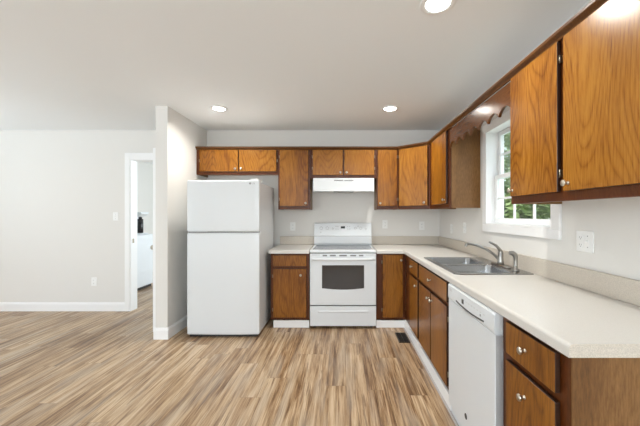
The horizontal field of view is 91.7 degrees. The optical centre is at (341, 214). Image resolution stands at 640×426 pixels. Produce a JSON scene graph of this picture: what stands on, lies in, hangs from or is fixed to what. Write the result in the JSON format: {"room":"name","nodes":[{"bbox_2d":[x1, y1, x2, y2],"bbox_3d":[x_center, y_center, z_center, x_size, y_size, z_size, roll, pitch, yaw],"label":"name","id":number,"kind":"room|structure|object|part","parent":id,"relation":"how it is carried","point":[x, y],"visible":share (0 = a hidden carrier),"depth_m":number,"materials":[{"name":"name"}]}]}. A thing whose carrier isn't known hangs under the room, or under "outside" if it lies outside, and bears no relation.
{"room":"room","nodes":[
{"label":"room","id":0,"kind":"room"},
{"bbox_2d":[137,162,152,233],"bbox_3d":[-4.340,0.083,5.990,0.120,2.424,3.420,0,0,0],"label":"wall","id":1,"kind":"structure","parent":0,"point":[144,170],"depth_m":6.75,"materials":[{"name":"paint"}]},
{"bbox_2d":[156,106,206,327],"bbox_3d":[-1.876,0.083,3.691,0.124,2.424,0.938,0,0,0],"label":"wall partition","id":2,"kind":"structure","parent":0,"point":[177,136],"depth_m":3.32,"materials":[{"name":"paint"}]},
{"bbox_2d":[153,328,168,339],"bbox_3d":[-1.876,1.236,3.215,0.152,0.118,0.014,0,0,0],"label":"baseboard","id":3,"kind":"structure","parent":2,"relation":"attached to","point":[158,333],"depth_m":3.21,"materials":[{"name":"white paint"}]},
{"bbox_2d":[168,315,186,338],"bbox_3d":[-1.806,1.236,3.691,0.014,0.118,0.938,0,0,0],"label":"baseboard","id":4,"kind":"structure","parent":2,"relation":"attached to","point":[181,324],"depth_m":3.39,"materials":[{"name":"white paint"}]},
{"bbox_2d":[0,130,439,301],"bbox_3d":[-2.055,0.083,4.220,6.730,2.424,0.120,0,0,0],"label":"wall","id":5,"kind":"structure","parent":0,"point":[61,191],"depth_m":4.16,"materials":[{"name":"paint"}]},
{"bbox_2d":[0,302,124,310],"bbox_3d":[-4.104,1.236,4.152,2.393,0.118,0.014,0,0,0],"label":"baseboard","id":6,"kind":"structure","parent":5,"relation":"attached to","point":[4,306],"depth_m":4.15,"materials":[{"name":"white paint"}]},
{"bbox_2d":[91,277,96,285],"bbox_3d":[-3.325,0.900,4.155,0.070,0.114,0.009,0,0,0],"label":"wall outlet","id":7,"kind":"object","parent":5,"relation":"attached to","point":[93,279],"visible":1,"depth_m":4.15,"materials":[{"name":"white plastic"}]},
{"bbox_2d":[113,212,117,220],"bbox_3d":[-3.035,0.025,4.150,0.070,0.114,0.019,0,0,0],"label":"light switch","id":8,"kind":"object","parent":5,"relation":"attached to","point":[115,214],"visible":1,"depth_m":4.15,"materials":[{"name":"white plastic"}]},
{"bbox_2d":[125,153,152,310],"bbox_3d":[-2.425,0.235,4.211,0.961,2.120,0.138,0,0,0],"label":"trim","id":9,"kind":"structure","parent":5,"relation":"attached to","point":[131,159],"depth_m":4.15,"materials":[{"name":"white paint"}]},
{"bbox_2d":[150,148,155,329],"bbox_3d":[-2.066,0.278,3.760,0.110,2.010,0.750,0,0,0],"label":"door","id":10,"kind":"structure","parent":5,"relation":"in","point":[153,247],"depth_m":3.38,"materials":[{"name":"white paint"}]},
{"bbox_2d":[197,150,277,177],"bbox_3d":[-1.303,-0.659,3.984,1.015,0.328,0.348,0,0,0],"label":"upper cabinet","id":11,"kind":"object","parent":5,"relation":"attached to","point":[209,162],"visible":0.95,"depth_m":3.84,"materials":[{"name":"brown wood"}]},
{"bbox_3d":[-1.527,-0.667,3.849,0.478,0.268,0.020,0,0,0],"label":"door","id":12,"kind":"part","parent":11,"relation":"part of","materials":[{"name":"brown wood"}]},
{"bbox_3d":[-1.045,-0.667,3.849,0.464,0.268,0.020,0,0,0],"label":"door","id":13,"kind":"part","parent":11,"relation":"part of","materials":[{"name":"brown wood"}]},
{"bbox_2d":[290,222,294,230],"bbox_3d":[-0.660,0.160,4.155,0.070,0.114,0.009,0,0,0],"label":"wall outlet","id":14,"kind":"object","parent":5,"relation":"attached to","point":[292,224],"visible":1,"depth_m":4.15,"materials":[{"name":"white plastic"}]},
{"bbox_2d":[278,150,311,209],"bbox_3d":[-0.595,-0.443,3.984,0.397,0.761,0.348,0,0,0],"label":"upper cabinet","id":15,"kind":"object","parent":5,"relation":"attached to","point":[294,181],"visible":0.97,"depth_m":3.84,"materials":[{"name":"brown wood"}]},
{"bbox_2d":[280,236,313,243],"bbox_3d":[-0.601,0.344,4.147,0.457,0.110,0.021,0,0,0],"label":"backsplash","id":16,"kind":"structure","parent":5,"relation":"attached to","point":[283,239],"depth_m":4.14,"materials":[{"name":"beige laminate"}]},
{"bbox_2d":[313,178,373,191],"bbox_3d":[0.020,-0.365,3.974,0.748,0.165,0.367,0,0,0],"label":"range hood","id":17,"kind":"object","parent":5,"relation":"attached to","point":[319,184],"visible":1,"depth_m":3.79,"materials":[{"name":"white metal"}]},
{"bbox_2d":[310,150,376,180],"bbox_3d":[0.018,-0.636,3.984,0.825,0.373,0.348,0,0,0],"label":"upper cabinet","id":18,"kind":"object","parent":5,"relation":"attached to","point":[323,163],"visible":0.95,"depth_m":3.84,"materials":[{"name":"brown wood"}]},
{"bbox_3d":[-0.176,-0.644,3.849,0.373,0.313,0.020,0,0,0],"label":"door","id":19,"kind":"part","parent":18,"relation":"part of","materials":[{"name":"brown wood"}]},
{"bbox_3d":[0.214,-0.644,3.849,0.372,0.313,0.020,0,0,0],"label":"door","id":20,"kind":"part","parent":18,"relation":"part of","materials":[{"name":"brown wood"}]},
{"bbox_2d":[195,0,607,149],"bbox_3d":[0.247,-0.823,3.037,1.847,0.037,4.047,0,0,-44],"label":"crown molding","id":21,"kind":"structure","parent":18,"relation":"attached to","point":[593,5],"depth_m":2.20,"materials":[{"name":"brown wood"}]},
{"bbox_2d":[382,220,387,227],"bbox_3d":[0.577,0.130,4.155,0.070,0.114,0.009,0,0,0],"label":"wall outlet","id":22,"kind":"object","parent":5,"relation":"attached to","point":[384,222],"visible":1,"depth_m":4.15,"materials":[{"name":"white plastic"}]},
{"bbox_2d":[374,150,397,209],"bbox_3d":[0.565,-0.443,3.984,0.265,0.761,0.348,0,0,0],"label":"upper cabinet","id":23,"kind":"object","parent":5,"relation":"attached to","point":[386,182],"visible":0.98,"depth_m":3.84,"materials":[{"name":"brown wood"}]},
{"bbox_2d":[398,145,429,209],"bbox_3d":[1.004,-0.443,3.863,0.608,0.761,0.590,0,0,0],"label":"upper cabinet","id":24,"kind":"object","parent":5,"relation":"attached to","point":[413,163],"visible":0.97,"depth_m":3.69,"materials":[{"name":"brown wood"}]},
{"bbox_2d":[419,221,423,229],"bbox_3d":[1.070,0.150,4.155,0.070,0.114,0.009,0,0,0],"label":"wall outlet","id":25,"kind":"object","parent":5,"relation":"attached to","point":[421,223],"visible":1,"depth_m":4.15,"materials":[{"name":"white plastic"}]},
{"bbox_2d":[0,283,455,425],"bbox_3d":[-1.985,1.335,2.450,6.870,0.080,10.740,0,0,0],"label":"floor","id":26,"kind":"structure","parent":0,"point":[58,368],"depth_m":2.49,"materials":[{"name":"brown laminate"}]},
{"bbox_2d":[137,233,152,290],"bbox_3d":[-3.777,0.817,5.330,0.666,0.957,0.660,0,0,0],"label":"washing machine","id":27,"kind":"object","parent":26,"relation":"on","point":[144,241],"visible":0.29,"depth_m":5.42,"materials":[{"name":"white metal"}]},
{"bbox_2d":[137,212,148,233],"bbox_3d":[-3.583,0.147,5.450,0.245,0.380,0.200,0,0,0],"label":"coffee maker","id":28,"kind":"object","parent":27,"relation":"on","point":[140,215],"visible":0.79,"depth_m":5.41,"materials":[{"name":"plastic"}]},
{"bbox_3d":[-3.447,0.715,5.330,0.006,0.560,0.580,0,0,0],"label":"panel","id":29,"kind":"part","parent":27,"relation":"part of","materials":[{"name":"white metal"}]},
{"bbox_2d":[187,179,273,335],"bbox_3d":[-1.252,0.459,3.608,0.760,1.672,0.734,0,0,0],"label":"refrigerator","id":30,"kind":"object","parent":26,"relation":"on","point":[230,223],"visible":0.99,"depth_m":3.26,"materials":[{"name":"white metal"}]},
{"bbox_3d":[-1.252,0.730,3.290,0.760,1.070,0.070,0,0,0],"label":"door","id":31,"kind":"part","parent":30,"relation":"part of","materials":[{"name":"white metal"}]},
{"bbox_3d":[-1.252,-0.091,3.290,0.760,0.540,0.070,0,0,0],"label":"freezer door","id":32,"kind":"part","parent":30,"relation":"part of","materials":[{"name":"white metal"}]},
{"bbox_2d":[271,253,309,318],"bbox_3d":[-0.596,0.824,3.833,0.443,0.762,0.646,0,0,0],"label":"base cabinet","id":33,"kind":"object","parent":26,"relation":"on","point":[290,273],"visible":0.96,"depth_m":3.54,"materials":[{"name":"brown wood"}]},
{"bbox_3d":[-0.597,0.528,3.549,0.382,0.126,0.020,0,0,0],"label":"drawer","id":34,"kind":"part","parent":33,"relation":"part of","materials":[{"name":"orange wood"}]},
{"bbox_3d":[-0.597,0.899,3.549,0.382,0.556,0.020,0,0,0],"label":"door","id":35,"kind":"part","parent":33,"relation":"part of","materials":[{"name":"orange wood"}]},
{"bbox_2d":[269,236,313,253],"bbox_3d":[-0.601,0.365,3.829,0.457,0.153,0.658,0,0,0],"label":"countertop","id":36,"kind":"structure","parent":33,"relation":"on","point":[288,244],"depth_m":4.00,"materials":[{"name":"beige laminate"}]},
{"bbox_2d":[273,320,308,327],"bbox_3d":[-0.580,1.254,3.551,0.411,0.083,0.015,0,0,0],"label":"baseboard","id":37,"kind":"structure","parent":26,"relation":"on","point":[276,323],"depth_m":3.54,"materials":[{"name":"white paint"}]},
{"bbox_2d":[310,223,375,326],"bbox_3d":[0.011,0.703,3.796,0.755,1.185,0.699,0,0,0],"label":"electric range","id":38,"kind":"object","parent":26,"relation":"on","point":[342,255],"visible":1,"depth_m":3.50,"materials":[{"name":"white metal"}]},
{"bbox_3d":[0.011,1.151,3.518,0.749,0.224,0.030,0,0,0],"label":"storage drawer","id":39,"kind":"part","parent":38,"relation":"part of","materials":[{"name":"white metal"}]},
{"bbox_3d":[0.011,0.735,3.518,0.749,0.585,0.030,0,0,0],"label":"oven door","id":40,"kind":"part","parent":38,"relation":"part of","materials":[{"name":"white metal"}]},
{"bbox_3d":[0.011,0.501,3.475,0.704,0.035,0.058,0,0,0],"label":"handle","id":41,"kind":"part","parent":38,"relation":"part of","materials":[{"name":"white ceramic"}]},
{"bbox_2d":[310,245,375,252],"bbox_3d":[0.011,0.417,3.824,0.755,0.030,0.642,0,0,0],"label":"cooktop","id":42,"kind":"object","parent":38,"relation":"in","point":[316,248],"depth_m":3.55,"materials":[{"name":"white ceramic"}]},
{"bbox_2d":[376,320,404,327],"bbox_3d":[0.563,1.254,3.551,0.342,0.083,0.015,0,0,0],"label":"baseboard","id":43,"kind":"structure","parent":26,"relation":"on","point":[379,323],"depth_m":3.54,"materials":[{"name":"white paint"}]},
{"bbox_2d":[376,253,405,318],"bbox_3d":[0.562,0.824,3.833,0.340,0.762,0.646,0,0,0],"label":"base cabinet","id":44,"kind":"object","parent":26,"relation":"on","point":[390,268],"visible":0.94,"depth_m":3.54,"materials":[{"name":"brown wood"}]},
{"bbox_3d":[0.579,0.819,3.549,0.230,0.717,0.020,0,0,0],"label":"door","id":45,"kind":"part","parent":44,"relation":"part of","materials":[{"name":"orange wood"}]},
{"bbox_2d":[395,333,409,342],"bbox_3d":[0.634,1.292,3.256,0.112,0.006,0.260,0,0,0],"label":"floor vent","id":46,"kind":"object","parent":26,"relation":"in","point":[402,337],"visible":1,"depth_m":3.23,"materials":[{"name":"brown metal"}]},
{"bbox_2d":[406,255,419,339],"bbox_3d":[0.995,0.824,3.231,0.622,0.762,0.651,0,0,0],"label":"base cabinet","id":47,"kind":"object","parent":26,"relation":"on","point":[412,267],"visible":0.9,"depth_m":3.14,"materials":[{"name":"brown wood"}]},
{"bbox_3d":[0.724,0.533,3.103,0.020,0.136,0.335,0,0,0],"label":"drawer","id":48,"kind":"part","parent":47,"relation":"part of","materials":[{"name":"orange wood"}]},
{"bbox_3d":[0.724,0.904,3.103,0.020,0.546,0.335,0,0,0],"label":"door","id":49,"kind":"part","parent":47,"relation":"part of","materials":[{"name":"orange wood"}]},
{"bbox_2d":[403,320,458,425],"bbox_3d":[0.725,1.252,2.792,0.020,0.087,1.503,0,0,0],"label":"baseboard","id":50,"kind":"structure","parent":26,"relation":"on","point":[443,389],"depth_m":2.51,"materials":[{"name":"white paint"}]},
{"bbox_2d":[419,264,449,388],"bbox_3d":[0.995,0.824,2.473,0.622,0.762,0.861,0,0,0],"label":"base cabinet","id":51,"kind":"object","parent":26,"relation":"on","point":[433,289],"visible":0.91,"depth_m":2.37,"materials":[{"name":"brown wood"}]},
{"bbox_3d":[0.724,0.904,2.695,0.020,0.546,0.371,0,0,0],"label":"door","id":52,"kind":"part","parent":51,"relation":"part of","materials":[{"name":"orange wood"}]},
{"bbox_3d":[0.724,0.533,2.499,0.020,0.136,0.761,0,0,0],"label":"drawer","id":53,"kind":"part","parent":51,"relation":"part of","materials":[{"name":"orange wood"}]},
{"bbox_3d":[0.724,0.904,2.307,0.020,0.546,0.375,0,0,0],"label":"door","id":54,"kind":"part","parent":51,"relation":"part of","materials":[{"name":"orange wood"}]},
{"bbox_2d":[372,236,639,357],"bbox_3d":[0.851,0.365,2.557,0.915,0.153,3.202,0,0,0],"label":"countertop","id":55,"kind":"structure","parent":51,"relation":"on","point":[579,312],"depth_m":1.48,"materials":[{"name":"beige laminate"}]},
{"bbox_2d":[424,257,533,274],"bbox_3d":[1.018,0.485,2.465,0.536,0.181,0.824,0,0,0],"label":"sink","id":56,"kind":"object","parent":55,"relation":"in","point":[455,265],"visible":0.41,"depth_m":2.44,"materials":[{"name":"silver metal"}]},
{"bbox_3d":[0.976,0.485,2.655,0.378,0.181,0.360,0,0,0],"label":"bowl","id":57,"kind":"part","parent":56,"relation":"part of","materials":[{"name":"silver metal"}]},
{"bbox_3d":[0.976,0.485,2.270,0.378,0.181,0.340,0,0,0],"label":"bowl","id":58,"kind":"part","parent":56,"relation":"part of","materials":[{"name":"silver metal"}]},
{"bbox_2d":[509,251,518,270],"bbox_3d":[1.209,0.325,2.175,0.066,0.140,0.048,0,0,0],"label":"sprayer","id":59,"kind":"object","parent":56,"relation":"on","point":[514,254],"visible":1,"depth_m":2.16,"materials":[{"name":"silver metal"}]},
{"bbox_2d":[448,283,502,425],"bbox_3d":[0.978,0.871,1.726,0.584,0.848,0.621,0,0,0],"label":"dishwasher","id":60,"kind":"object","parent":26,"relation":"on","point":[475,329],"visible":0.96,"depth_m":1.64,"materials":[{"name":"white metal"}]},
{"bbox_3d":[0.727,1.262,1.726,0.022,0.066,0.611,0,0,0],"label":"toe panel","id":61,"kind":"part","parent":60,"relation":"part of","materials":[{"name":"white metal"}]},
{"bbox_3d":[0.717,0.498,1.726,0.042,0.102,0.619,0,0,0],"label":"control panel","id":62,"kind":"part","parent":60,"relation":"part of","materials":[{"name":"white plastic"}]},
{"bbox_3d":[0.720,0.886,1.416,0.035,0.667,0.002,0,0,0],"label":"edge trim","id":63,"kind":"part","parent":60,"relation":"part of","materials":[{"name":"grey plastic"}]},
{"bbox_2d":[503,316,639,425],"bbox_3d":[0.995,0.869,1.200,0.622,0.852,0.422,0,0,0],"label":"base cabinet","id":64,"kind":"object","parent":26,"relation":"on","point":[542,386],"visible":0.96,"depth_m":1.04,"materials":[{"name":"brown wood"}]},
{"bbox_3d":[0.699,0.715,1.212,0.029,0.028,0.028,0,0,0],"label":"knob","id":65,"kind":"part","parent":64,"relation":"part of","materials":[{"name":"silver metal"}]},
{"bbox_3d":[0.699,0.531,1.208,0.029,0.028,0.028,0,0,0],"label":"knob","id":66,"kind":"part","parent":64,"relation":"part of","materials":[{"name":"silver metal"}]},
{"bbox_3d":[0.724,0.533,1.196,0.020,0.136,0.313,0,0,0],"label":"drawer","id":67,"kind":"part","parent":64,"relation":"part of","materials":[{"name":"orange wood"}]},
{"bbox_3d":[0.724,0.904,1.196,0.020,0.546,0.313,0,0,0],"label":"door","id":68,"kind":"part","parent":64,"relation":"part of","materials":[{"name":"orange wood"}]},
{"bbox_3d":[0.745,0.824,1.204,0.020,0.762,0.415,0,0,0],"label":"frame","id":69,"kind":"part","parent":64,"relation":"part of","materials":[{"name":"brown wood"}]},
{"bbox_3d":[1.020,0.869,0.992,0.571,0.852,0.006,0,0,0],"label":"panel","id":70,"kind":"part","parent":64,"relation":"part of","materials":[{"name":"brown wood"}]},
{"bbox_2d":[0,0,589,164],"bbox_3d":[-1.985,-1.179,2.450,6.870,0.100,10.740,0,0,0],"label":"ceiling","id":71,"kind":"structure","parent":0,"point":[65,64],"depth_m":2.27,"materials":[{"name":"paint"}]},
{"bbox_2d":[209,105,227,111],"bbox_3d":[-1.310,-1.125,3.300,0.188,0.008,0.188,0,0,0],"label":"recessed light","id":72,"kind":"object","parent":71,"relation":"in","point":[214,107],"visible":1,"depth_m":3.28,"materials":[{"name":"white glass"}]},
{"bbox_2d":[381,105,398,111],"bbox_3d":[0.512,-1.125,3.300,0.188,0.008,0.188,0,0,0],"label":"recessed light","id":73,"kind":"object","parent":71,"relation":"in","point":[390,108],"visible":1,"depth_m":3.28,"materials":[{"name":"white glass"}]},
{"bbox_2d":[420,0,456,14],"bbox_3d":[0.512,-1.125,1.655,0.188,0.008,0.188,0,0,0],"label":"recessed light","id":74,"kind":"object","parent":71,"relation":"in","point":[430,7],"visible":1,"depth_m":1.67,"materials":[{"name":"white glass"}]},
{"bbox_2d":[464,241,510,267],"bbox_3d":[1.098,0.301,2.394,0.304,0.188,0.250,0,0,0],"label":"faucet","id":75,"kind":"object","parent":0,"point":[500,261],"visible":1,"depth_m":2.38,"materials":[{"name":"silver metal"}]},
{"bbox_3d":[1.083,0.286,2.394,0.275,0.136,0.026,0,0,0],"label":"spout","id":76,"kind":"part","parent":75,"relation":"part of","materials":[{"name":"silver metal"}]},
{"bbox_3d":[1.183,0.251,2.394,0.108,0.088,0.031,0,0,0],"label":"lever","id":77,"kind":"part","parent":75,"relation":"part of","materials":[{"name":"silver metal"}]},
{"bbox_3d":[1.224,0.389,2.394,0.052,0.012,0.250,0,0,0],"label":"plate","id":78,"kind":"part","parent":75,"relation":"part of","materials":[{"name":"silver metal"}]},
{"bbox_2d":[440,0,639,279],"bbox_3d":[1.380,0.083,0.740,0.140,2.424,7.080,0,0,0],"label":"wall","id":79,"kind":"structure","parent":0,"point":[614,222],"depth_m":1.70,"materials":[{"name":"paint"}]},
{"bbox_2d":[430,127,479,208],"bbox_3d":[1.136,-0.443,3.251,0.344,0.761,0.641,0,0,0],"label":"upper cabinet","id":80,"kind":"object","parent":79,"relation":"attached to","point":[455,170],"visible":0.96,"depth_m":2.93,"materials":[{"name":"brown wood"}]},
{"bbox_3d":[1.004,-0.453,3.207,0.020,0.697,0.481,0,0,0],"label":"door","id":81,"kind":"part","parent":80,"relation":"part of","materials":[{"name":"brown wood"}]},
{"bbox_3d":[1.025,-0.443,3.251,0.020,0.761,0.641,0,0,0],"label":"frame","id":82,"kind":"part","parent":80,"relation":"part of","materials":[{"name":"brown wood"}]},
{"bbox_2d":[463,222,465,232],"bbox_3d":[1.300,0.140,3.300,0.019,0.114,0.070,0,0,0],"label":"light switch","id":83,"kind":"object","parent":79,"relation":"attached to","point":[464,223],"visible":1,"depth_m":3.30,"materials":[{"name":"white plastic"}]},
{"bbox_2d":[372,236,639,306],"bbox_3d":[0.851,0.344,2.557,0.915,0.110,3.202,0,0,0],"label":"backsplash","id":84,"kind":"structure","parent":79,"relation":"attached to","point":[624,289],"depth_m":1.86,"materials":[{"name":"beige laminate"}]},
{"bbox_2d":[482,110,561,239],"bbox_3d":[1.370,-0.328,2.348,0.160,0.959,1.009,0,0,0],"label":"window","id":85,"kind":"structure","parent":79,"relation":"in","point":[493,175],"depth_m":2.73,"materials":[{"name":"white paint"}]},
{"bbox_3d":[1.411,-0.521,2.348,0.028,0.416,0.853,0,0,0],"label":"sash","id":86,"kind":"part","parent":85,"relation":"part of","materials":[{"name":"white paint"}]},
{"bbox_3d":[1.379,-0.136,2.348,0.028,0.420,0.853,0,0,0],"label":"sash","id":87,"kind":"part","parent":85,"relation":"part of","materials":[{"name":"white paint"}]},
{"bbox_2d":[507,0,639,203],"bbox_3d":[1.136,-0.443,1.408,0.344,0.761,0.899,0,0,0],"label":"upper cabinet","id":88,"kind":"object","parent":79,"relation":"attached to","point":[575,107],"visible":1,"depth_m":1.28,"materials":[{"name":"brown wood"}]},
{"bbox_2d":[450,82,509,147],"bbox_3d":[1.024,-0.717,2.394,0.019,0.172,1.064,0,0,0],"label":"window valance","id":89,"kind":"object","parent":88,"relation":"attached to","point":[496,104],"visible":0.88,"depth_m":2.24,"materials":[{"name":"brown wood"}]},
{"bbox_3d":[1.004,-0.453,1.633,0.020,0.697,0.398,0,0,0],"label":"door","id":90,"kind":"part","parent":88,"relation":"part of","materials":[{"name":"brown wood"}]},
{"bbox_3d":[0.979,-0.139,1.363,0.029,0.028,0.028,0,0,0],"label":"knob","id":91,"kind":"part","parent":88,"relation":"part of","materials":[{"name":"silver metal"}]},
{"bbox_3d":[1.004,-0.453,1.190,0.020,0.697,0.413,0,0,0],"label":"door","id":92,"kind":"part","parent":88,"relation":"part of","materials":[{"name":"brown wood"}]},
{"bbox_2d":[576,230,593,252],"bbox_3d":[1.300,0.145,1.668,0.019,0.114,0.116,0,0,0],"label":"wall outlet","id":93,"kind":"object","parent":79,"relation":"attached to","point":[584,239],"visible":1,"depth_m":1.66,"materials":[{"name":"white plastic"}]},
{"label":"outside","id":94,"kind":"structure","parent":0,"visible":0},
{"bbox_3d":[20.805,1.645,14.000,38.390,0.100,52.000,0,0,0],"label":"ground","id":95,"kind":"structure","parent":94,"visible":0},
{"bbox_2d":[504,193,523,218],"bbox_3d":[4.279,0.504,8.427,2.061,2.258,2.280,0,0,27],"label":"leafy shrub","id":96,"kind":"object","parent":95,"relation":"on","point":[505,200],"visible":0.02,"depth_m":8.14,"materials":[{"name":"green plant"}]},
{"bbox_2d":[504,133,547,218],"bbox_3d":[6.276,-1.350,12.408,3.918,5.904,5.291,0,0,-30],"label":"leafy tree","id":97,"kind":"object","parent":95,"relation":"on","point":[507,136],"visible":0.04,"depth_m":11.17,"materials":[{"name":"green plant"}]},
{"bbox_2d":[504,202,549,218],"bbox_3d":[4.079,0.703,6.304,2.002,2.245,2.168,0,0,0],"label":"leafy shrub","id":98,"kind":"object","parent":95,"relation":"on","point":[542,210],"visible":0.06,"depth_m":6.00,"materials":[{"name":"green plant"}]}
]}

